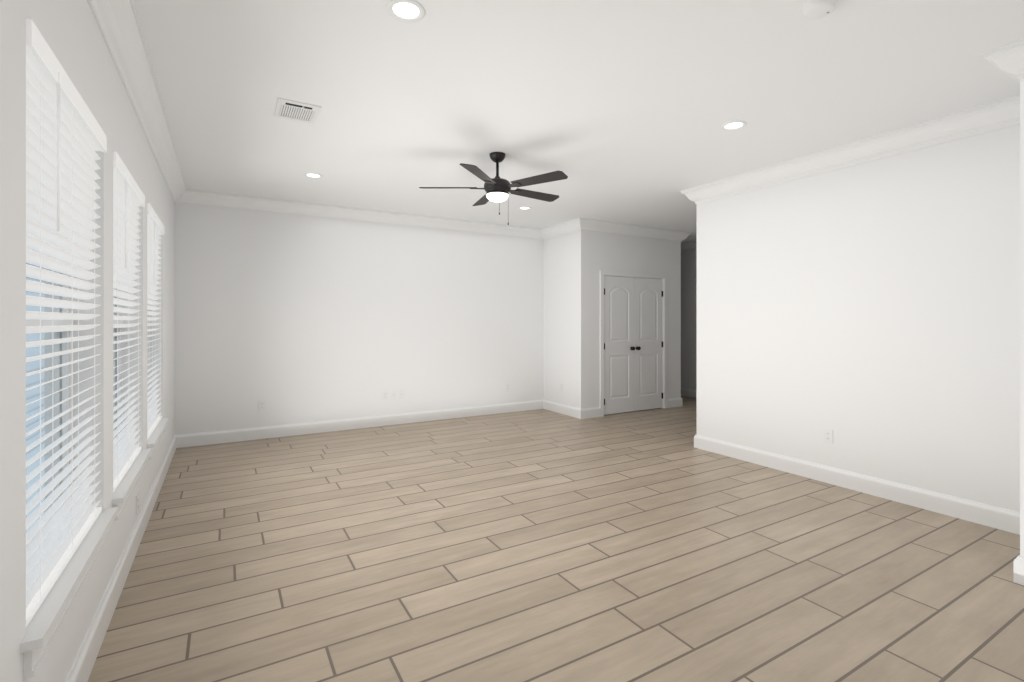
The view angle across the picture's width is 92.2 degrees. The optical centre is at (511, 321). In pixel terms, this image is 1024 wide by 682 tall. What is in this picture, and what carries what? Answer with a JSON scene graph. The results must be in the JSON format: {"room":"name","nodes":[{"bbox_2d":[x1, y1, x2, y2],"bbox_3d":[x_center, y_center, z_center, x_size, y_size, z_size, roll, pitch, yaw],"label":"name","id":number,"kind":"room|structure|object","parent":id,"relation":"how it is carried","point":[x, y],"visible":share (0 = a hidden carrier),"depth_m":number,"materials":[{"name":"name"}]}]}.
{"room":"empty living room","nodes":[
{"label":"empty living room","id":0,"kind":"room"},
{"bbox_2d":[0,0,173,681],"bbox_3d":[-1.422,-0.025,1.299,0.200,2.810,9.677,0,0,-30],"label":"wall","id":1,"kind":"structure","parent":0,"point":[70,32],"depth_m":2.01,"materials":[{"name":"white paint"}]},
{"bbox_2d":[26,257,71,546],"bbox_3d":[-1.714,0.013,1.727,0.078,1.705,1.010,0,0,-30],"label":"window","id":2,"kind":"structure","parent":1,"relation":"in","point":[60,384],"depth_m":2.10,"materials":[{"name":"white glass"}]},
{"bbox_2d":[26,18,106,626],"bbox_3d":[-1.612,0.009,1.786,0.082,1.695,1.002,0,0,-30],"label":"window blind","id":3,"kind":"object","parent":1,"relation":"attached to","point":[66,137],"visible":0.69,"depth_m":1.69,"materials":[{"name":"white plastic"}]},
{"bbox_2d":[20,507,117,678],"bbox_3d":[-1.622,0.920,1.780,0.150,0.110,1.100,0,0,-30],"label":"window sill","id":4,"kind":"structure","parent":1,"relation":"attached to","point":[46,622],"depth_m":1.58,"materials":[{"name":"white paint"}]},
{"bbox_2d":[113,282,122,447],"bbox_3d":[-2.336,0.013,2.793,0.078,1.705,1.010,0,0,-30],"label":"window","id":5,"kind":"structure","parent":1,"relation":"in","point":[120,362],"depth_m":3.18,"materials":[{"name":"white glass"}]},
{"bbox_2d":[65,435,176,681],"bbox_3d":[-1.277,1.310,1.267,0.020,0.140,9.477,0,0,-30],"label":"baseboard","id":6,"kind":"structure","parent":1,"relation":"attached to","point":[81,669],"depth_m":2.37,"materials":[{"name":"white paint"}]},
{"bbox_2d":[113,151,144,492],"bbox_3d":[-2.235,0.009,2.853,0.082,1.695,1.002,0,0,-30],"label":"window blind","id":7,"kind":"object","parent":1,"relation":"attached to","point":[128,197],"visible":0.73,"depth_m":2.83,"materials":[{"name":"white plastic"}]},
{"bbox_2d":[112,448,151,519],"bbox_3d":[-2.244,0.920,2.847,0.150,0.110,1.100,0,0,-30],"label":"window sill","id":8,"kind":"structure","parent":1,"relation":"attached to","point":[124,490],"depth_m":2.71,"materials":[{"name":"white paint"}]},
{"bbox_2d":[136,492,138,514],"bbox_3d":[-2.330,1.135,3.063,0.010,0.118,0.072,0,0,-30],"label":"electrical outlet","id":9,"kind":"object","parent":1,"relation":"attached to","point":[137,502],"visible":1,"depth_m":3.06,"materials":[{"name":"white plastic"}]},
{"bbox_2d":[87,0,190,204],"bbox_3d":[-1.233,-1.354,1.293,0.122,0.152,9.477,0,0,-30],"label":"crown molding","id":10,"kind":"structure","parent":1,"relation":"attached to","point":[118,24],"depth_m":2.76,"materials":[{"name":"white paint"}]},
{"bbox_2d":[147,298,148,397],"bbox_3d":[-2.958,0.013,3.860,0.078,1.705,1.010,0,0,-30],"label":"window","id":11,"kind":"structure","parent":1,"relation":"in","point":[147,351],"depth_m":4.27,"materials":[{"name":"white glass"}]},
{"bbox_2d":[147,203,163,439],"bbox_3d":[-2.857,0.009,3.919,0.082,1.695,1.002,0,0,-30],"label":"window blind","id":12,"kind":"object","parent":1,"relation":"attached to","point":[155,227],"visible":0.77,"depth_m":3.94,"materials":[{"name":"white plastic"}]},
{"bbox_2d":[147,417,168,458],"bbox_3d":[-2.867,0.920,3.914,0.150,0.110,1.100,0,0,-30],"label":"window sill","id":13,"kind":"structure","parent":1,"relation":"attached to","point":[155,438],"depth_m":3.81,"materials":[{"name":"white paint"}]},
{"bbox_2d":[174,204,542,434],"bbox_3d":[-1.587,-0.025,6.689,4.948,2.810,0.200,0,0,-30],"label":"wall","id":14,"kind":"structure","parent":0,"point":[290,319],"depth_m":6.24,"materials":[{"name":"white paint"}]},
{"bbox_2d":[259,400,265,410],"bbox_3d":[-2.933,0.990,5.782,0.072,0.118,0.010,0,0,-30],"label":"electrical outlet","id":15,"kind":"object","parent":14,"relation":"attached to","point":[262,404],"visible":1,"depth_m":5.78,"materials":[{"name":"white plastic"}]},
{"bbox_2d":[177,400,540,447],"bbox_3d":[-1.570,1.310,6.571,4.798,0.140,0.020,0,0,-30],"label":"baseboard","id":16,"kind":"structure","parent":14,"relation":"attached to","point":[245,434],"depth_m":6.23,"materials":[{"name":"white paint"}]},
{"bbox_2d":[187,189,538,239],"bbox_3d":[-1.493,-1.354,6.557,4.678,0.152,0.122,0,0,-30],"label":"crown molding","id":17,"kind":"structure","parent":14,"relation":"attached to","point":[203,198],"depth_m":6.23,"materials":[{"name":"white paint"}]},
{"bbox_2d":[382,391,387,399],"bbox_3d":[-1.677,0.985,6.515,0.072,0.118,0.010,0,0,-30],"label":"electrical outlet","id":18,"kind":"object","parent":14,"relation":"attached to","point":[384,395],"visible":1,"depth_m":6.51,"materials":[{"name":"white plastic"}]},
{"bbox_2d":[391,390,396,399],"bbox_3d":[-1.577,0.985,6.573,0.072,0.118,0.010,0,0,-30],"label":"electrical outlet","id":19,"kind":"object","parent":14,"relation":"attached to","point":[393,394],"visible":1,"depth_m":6.57,"materials":[{"name":"white plastic"}]},
{"bbox_2d":[505,383,509,390],"bbox_3d":[-0.066,0.995,7.455,0.072,0.118,0.010,0,0,-30],"label":"electrical outlet","id":20,"kind":"object","parent":14,"relation":"attached to","point":[507,386],"visible":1,"depth_m":7.45,"materials":[{"name":"white plastic"}]},
{"bbox_2d":[87,396,1023,681],"bbox_3d":[1.436,1.440,4.311,8.174,0.120,12.400,0,0,-30],"label":"floor","id":21,"kind":"structure","parent":0,"point":[655,544],"depth_m":2.75,"materials":[{"name":"brown wood"}]},
{"bbox_2d":[543,232,574,406],"bbox_3d":[0.756,-0.025,7.464,0.120,2.810,0.780,0,0,-30],"label":"wall","id":22,"kind":"structure","parent":0,"point":[574,263],"depth_m":7.41,"materials":[{"name":"white paint"}]},
{"bbox_2d":[539,220,573,239],"bbox_3d":[0.715,-1.354,7.294,0.122,0.152,0.780,0,0,-30],"label":"crown molding","id":23,"kind":"structure","parent":22,"relation":"attached to","point":[564,228],"depth_m":7.39,"materials":[{"name":"white paint"}]},
{"bbox_2d":[541,400,580,418],"bbox_3d":[0.740,1.310,7.352,0.020,0.140,0.944,0,0,-30],"label":"baseboard","id":24,"kind":"structure","parent":22,"relation":"attached to","point":[571,411],"depth_m":7.34,"materials":[{"name":"white paint"}]},
{"bbox_2d":[133,0,1023,242],"bbox_3d":[1.436,-1.490,4.311,8.174,0.120,12.400,0,0,-30],"label":"ceiling","id":25,"kind":"structure","parent":0,"point":[620,111],"depth_m":3.05,"materials":[{"name":"white paint"}]},
{"bbox_2d":[274,97,320,123],"bbox_3d":[-1.462,-1.424,3.350,0.260,0.012,0.320,0,0,-30],"label":"ceiling vent","id":26,"kind":"object","parent":25,"relation":"in","point":[296,110],"visible":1,"depth_m":3.34,"materials":[{"name":"white metal"}]},
{"bbox_2d":[304,173,322,177],"bbox_3d":[-1.947,-1.427,4.826,0.172,0.007,0.172,0,0,-30],"label":"recessed light","id":27,"kind":"object","parent":25,"relation":"in","point":[313,175],"visible":0.98,"depth_m":4.82,"materials":[{"name":"white plastic"}]},
{"bbox_2d":[387,0,424,21],"bbox_3d":[-0.487,-1.427,2.263,0.172,0.007,0.172,0,0,-30],"label":"recessed light","id":28,"kind":"object","parent":25,"relation":"in","point":[408,10],"visible":1,"depth_m":2.26,"materials":[{"name":"white plastic"}]},
{"bbox_2d":[419,152,567,224],"bbox_3d":[-0.103,-1.125,4.254,1.263,0.609,1.286,0,0,-30],"label":"fan","id":29,"kind":"object","parent":25,"relation":"hanging from","point":[497,188],"visible":1,"depth_m":4.14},
{"bbox_2d":[518,206,530,209],"bbox_3d":[0.159,-1.427,6.217,0.172,0.007,0.172,0,0,-30],"label":"recessed light","id":30,"kind":"object","parent":25,"relation":"in","point":[524,208],"visible":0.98,"depth_m":6.22,"materials":[{"name":"white plastic"}]},
{"bbox_2d":[721,121,746,129],"bbox_3d":[1.619,-1.427,3.596,0.172,0.007,0.172,0,0,-30],"label":"recessed light","id":31,"kind":"object","parent":25,"relation":"in","point":[733,125],"visible":1,"depth_m":3.59,"materials":[{"name":"white plastic"}]},
{"bbox_2d":[802,0,837,19],"bbox_3d":[1.389,-1.410,2.223,0.140,0.040,0.140,0,0,-30],"label":"smoke detector","id":32,"kind":"object","parent":25,"relation":"attached to","point":[814,9],"visible":1,"depth_m":2.20,"materials":[{"name":"white plastic"}]},
{"bbox_2d":[575,231,678,408],"bbox_3d":[1.775,-0.025,7.503,1.920,2.810,0.120,0,0,-30],"label":"wall","id":33,"kind":"structure","parent":0,"point":[594,252],"depth_m":7.14,"materials":[{"name":"white paint"}]},
{"bbox_2d":[581,407,600,418],"bbox_3d":[1.131,1.310,7.046,0.344,0.140,0.020,0,0,-30],"label":"baseboard","id":34,"kind":"structure","parent":33,"relation":"attached to","point":[592,412],"depth_m":7.03,"materials":[{"name":"white paint"}]},
{"bbox_2d":[604,276,634,414],"bbox_3d":[1.604,0.353,7.322,0.607,2.030,0.097,0,0,-30],"label":"door","id":35,"kind":"structure","parent":33,"relation":"in","point":[619,348],"depth_m":7.33,"materials":[{"name":"white paint"}]},
{"bbox_2d":[571,218,686,243],"bbox_3d":[1.823,-1.354,7.391,2.134,0.152,0.122,0,0,-30],"label":"crown molding","id":36,"kind":"structure","parent":33,"relation":"attached to","point":[578,224],"depth_m":7.32,"materials":[{"name":"white paint"}]},
{"bbox_2d":[600,270,666,415],"bbox_3d":[1.837,0.323,7.528,1.360,2.115,0.138,0,0,-30],"label":"door frame","id":37,"kind":"structure","parent":33,"relation":"attached to","point":[617,273],"depth_m":7.52,"materials":[{"name":"white paint"}]},
{"bbox_2d":[634,278,662,410],"bbox_3d":[2.131,0.353,7.630,0.607,2.030,0.097,0,0,-30],"label":"door","id":38,"kind":"structure","parent":33,"relation":"in","point":[648,342],"depth_m":7.63,"materials":[{"name":"white paint"}]},
{"bbox_2d":[667,398,680,407],"bbox_3d":[2.587,1.310,7.895,0.306,0.140,0.020,0,0,-30],"label":"baseboard","id":39,"kind":"structure","parent":33,"relation":"attached to","point":[674,402],"depth_m":7.89,"materials":[{"name":"white paint"}]},
{"bbox_2d":[679,242,680,397],"bbox_3d":[1.812,-0.025,9.466,0.122,2.810,3.474,0,0,-30],"label":"wall","id":40,"kind":"structure","parent":0,"point":[679,242],"depth_m":7.99,"materials":[{"name":"white paint"}]},
{"bbox_2d":[687,232,694,243],"bbox_3d":[1.948,-1.354,9.475,0.122,0.152,3.596,0,0,-30],"label":"crown molding","id":41,"kind":"structure","parent":40,"relation":"attached to","point":[688,233],"depth_m":8.76,"materials":[{"name":"white paint"}]},
{"bbox_2d":[681,250,696,389],"bbox_3d":[3.188,-0.025,9.171,0.150,2.810,5.669,0,0,-30],"label":"wall","id":42,"kind":"structure","parent":0,"point":[688,319],"depth_m":8.94,"materials":[{"name":"white paint"}]},
{"bbox_2d":[681,388,696,397],"bbox_3d":[3.114,1.310,9.129,0.020,0.140,5.369,0,0,-30],"label":"baseboard","id":43,"kind":"structure","parent":42,"relation":"attached to","point":[684,392],"depth_m":8.94,"materials":[{"name":"white paint"}]},
{"bbox_2d":[681,240,696,251],"bbox_3d":[3.070,-1.354,9.103,0.122,0.152,5.369,0,0,-30],"label":"crown molding","id":44,"kind":"structure","parent":42,"relation":"attached to","point":[684,247],"depth_m":8.91,"materials":[{"name":"white paint"}]},
{"bbox_2d":[697,126,1012,510],"bbox_3d":[3.756,-0.025,2.557,0.160,2.810,6.631,0,0,-30],"label":"wall","id":45,"kind":"structure","parent":0,"point":[870,314],"depth_m":3.91,"materials":[{"name":"white paint"}]},
{"bbox_2d":[680,188,690,199],"bbox_3d":[3.109,-1.354,6.088,2.845,0.152,0.122,0,0,-30],"label":"crown molding","id":46,"kind":"structure","parent":45,"relation":"attached to","point":[687,192],"depth_m":5.37,"materials":[{"name":"white paint"}]},
{"bbox_2d":[694,434,696,447],"bbox_3d":[3.217,1.310,6.092,2.833,0.140,0.020,0,0,-30],"label":"baseboard","id":47,"kind":"structure","parent":45,"relation":"attached to","point":[695,437],"depth_m":5.37,"materials":[{"name":"white paint"}]},
{"bbox_2d":[824,428,832,443],"bbox_3d":[2.698,0.980,4.202,0.010,0.118,0.072,0,0,-30],"label":"electrical outlet","id":48,"kind":"object","parent":45,"relation":"attached to","point":[828,435],"visible":1,"depth_m":4.20,"materials":[{"name":"white plastic"}]},
{"bbox_2d":[691,100,1019,203],"bbox_3d":[2.654,-1.354,4.166,0.122,0.152,2.738,0,0,-30],"label":"crown molding","id":49,"kind":"structure","parent":45,"relation":"attached to","point":[992,116],"depth_m":3.87,"materials":[{"name":"white paint"}]},
{"bbox_2d":[697,435,1019,534],"bbox_3d":[2.698,1.310,4.192,0.020,0.140,2.738,0,0,-30],"label":"baseboard","id":50,"kind":"structure","parent":45,"relation":"attached to","point":[945,504],"depth_m":3.87,"materials":[{"name":"white paint"}]},
{"bbox_2d":[1013,78,1023,556],"bbox_3d":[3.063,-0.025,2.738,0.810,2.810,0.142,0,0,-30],"label":"wall","id":51,"kind":"structure","parent":0,"point":[1018,130],"depth_m":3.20,"materials":[{"name":"white paint"}]},
{"bbox_2d":[980,39,1023,115],"bbox_3d":[2.904,-1.354,2.785,0.828,0.152,0.144,0,0,-30],"label":"crown molding","id":52,"kind":"structure","parent":51,"relation":"attached to","point":[1009,59],"depth_m":2.59,"materials":[{"name":"white paint"}]},
{"bbox_2d":[1013,555,1023,585],"bbox_3d":[3.013,1.310,2.789,0.816,0.140,0.042,0,0,-30],"label":"baseboard","id":53,"kind":"structure","parent":51,"relation":"attached to","point":[1018,563],"depth_m":2.59,"materials":[{"name":"white paint"}]},
{"label":"outside","id":54,"kind":"structure","parent":0,"visible":0},
{"bbox_3d":[-28.723,4.830,-10.969,59.326,0.100,90.000,0,0,-30],"label":"ground","id":55,"kind":"structure","parent":54,"visible":0},
{"bbox_2d":[26,248,43,531],"bbox_3d":[-8.825,-0.520,0.640,8.200,10.600,26.800,0,0,-30],"label":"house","id":56,"kind":"structure","parent":55,"relation":"on","point":[36,391],"depth_m":10.79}
]}

